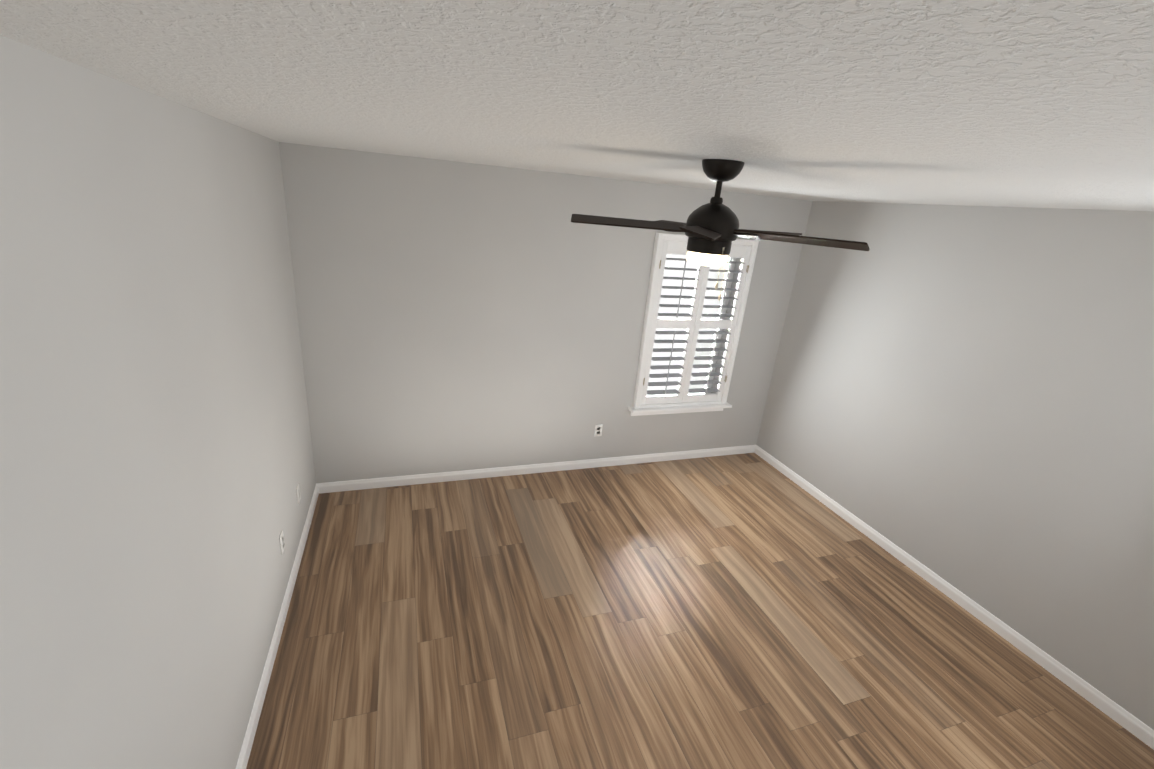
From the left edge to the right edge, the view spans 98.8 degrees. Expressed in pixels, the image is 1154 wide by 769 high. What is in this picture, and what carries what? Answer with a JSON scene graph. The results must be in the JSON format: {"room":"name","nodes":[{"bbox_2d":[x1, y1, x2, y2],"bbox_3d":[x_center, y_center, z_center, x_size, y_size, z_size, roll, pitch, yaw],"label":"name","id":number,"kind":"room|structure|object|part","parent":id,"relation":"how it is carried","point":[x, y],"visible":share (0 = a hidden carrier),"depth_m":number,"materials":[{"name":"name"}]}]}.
{"room":"empty bedroom","nodes":[
{"label":"empty bedroom","id":0,"kind":"room"},
{"bbox_2d":[0,35,315,768],"bbox_3d":[-1.328,0.390,1.592,0.150,2.440,4.300,-2,21,-19],"label":"wall","id":1,"kind":"structure","parent":0,"point":[156,460],"depth_m":1.31,"materials":[{"name":"grey paint"}]},
{"bbox_2d":[236,484,318,768],"bbox_3d":[-1.351,1.490,2.020,0.013,0.084,4.000,-2,21,-19],"label":"baseboard","id":2,"kind":"structure","parent":1,"relation":"attached to","point":[244,755],"depth_m":2.45,"materials":[{"name":"white"}]},
{"bbox_2d":[279,530,284,554],"bbox_3d":[-1.613,0.866,2.710,0.008,0.115,0.070,-2,21,-19],"label":"electrical outlet","id":3,"kind":"object","parent":1,"relation":"attached to","point":[282,542],"visible":1,"depth_m":2.70,"materials":[{"name":"white plastic"}]},
{"bbox_2d":[296,483,300,503],"bbox_3d":[-1.768,0.694,3.143,0.008,0.115,0.070,-2,21,-19],"label":"electrical outlet","id":4,"kind":"object","parent":1,"relation":"attached to","point":[298,494],"visible":1,"depth_m":3.13,"materials":[{"name":"white plastic"}]},
{"bbox_2d":[279,142,812,482],"bbox_3d":[0.000,-0.405,4.106,4.050,2.440,0.150,-2,21,-19],"label":"wall","id":5,"kind":"structure","parent":0,"point":[456,316],"depth_m":3.76,"materials":[{"name":"grey paint"}]},
{"bbox_2d":[316,445,755,493],"bbox_3d":[-0.074,0.727,4.436,4.050,0.084,0.013,-2,21,-19],"label":"baseboard","id":6,"kind":"structure","parent":5,"relation":"attached to","point":[349,485],"depth_m":4.29,"materials":[{"name":"white wood"}]},
{"bbox_2d":[594,424,602,436],"bbox_3d":[0.191,0.410,4.408,0.070,0.115,0.008,-2,21,-19],"label":"electrical outlet","id":7,"kind":"object","parent":5,"relation":"attached to","point":[598,430],"visible":1,"depth_m":4.41,"materials":[{"name":"white plastic"}]},
{"bbox_2d":[628,232,758,415],"bbox_3d":[1.002,-0.488,4.369,1.030,1.586,0.233,-2,21,-19],"label":"window shutters","id":8,"kind":"object","parent":5,"relation":"attached to","point":[680,400],"visible":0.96,"depth_m":4.34,"materials":[{"name":"white wood"}]},
{"bbox_3d":[0.945,0.222,4.606,1.030,0.085,0.193,-2,21,-19],"label":"sill","id":9,"kind":"part","parent":8,"relation":"part of","materials":[{"name":"white wood"}]},
{"bbox_2d":[0,0,1153,210],"bbox_3d":[0.764,-0.879,1.840,4.350,0.120,4.300,-2,21,-19],"label":"ceiling","id":10,"kind":"structure","parent":0,"point":[1027,103],"depth_m":0.85,"materials":[{"name":"white paint"}]},
{"bbox_2d":[571,159,869,300],"bbox_3d":[0.527,-0.615,2.008,1.095,0.529,1.050,-2,21,-19],"label":"fan","id":11,"kind":"object","parent":10,"relation":"hanging from","point":[712,230],"visible":1,"depth_m":1.90,"materials":[{"name":"black metal"}]},
{"bbox_3d":[0.526,-0.510,2.009,0.166,0.051,0.166,-2,21,-19],"label":"light glass","id":12,"kind":"part","parent":11,"relation":"part of","materials":[{"name":"white glass"}]},
{"bbox_2d":[246,453,1153,768],"bbox_3d":[0.548,1.518,2.712,4.350,0.120,4.300,-2,21,-19],"label":"floor","id":13,"kind":"structure","parent":0,"point":[742,611],"depth_m":2.73,"materials":[{"name":"brown wood"}]},
{"bbox_2d":[756,201,1153,729],"bbox_3d":[2.640,0.250,2.960,0.150,2.440,4.300,-2,21,-19],"label":"wall","id":14,"kind":"structure","parent":0,"point":[960,398],"depth_m":2.99,"materials":[{"name":"grey paint"}]},
{"bbox_2d":[754,445,1153,749],"bbox_3d":[2.464,1.356,3.334,0.013,0.084,4.000,-2,21,-19],"label":"baseboard","id":15,"kind":"structure","parent":14,"relation":"attached to","point":[1124,718],"depth_m":3.07,"materials":[{"name":"white wood"}]},
{"label":"outside","id":16,"kind":"structure","parent":0,"visible":0},
{"bbox_2d":[647,254,728,395],"bbox_3d":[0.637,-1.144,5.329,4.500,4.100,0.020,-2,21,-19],"label":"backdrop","id":17,"kind":"structure","parent":16,"point":[668,273],"depth_m":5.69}
]}

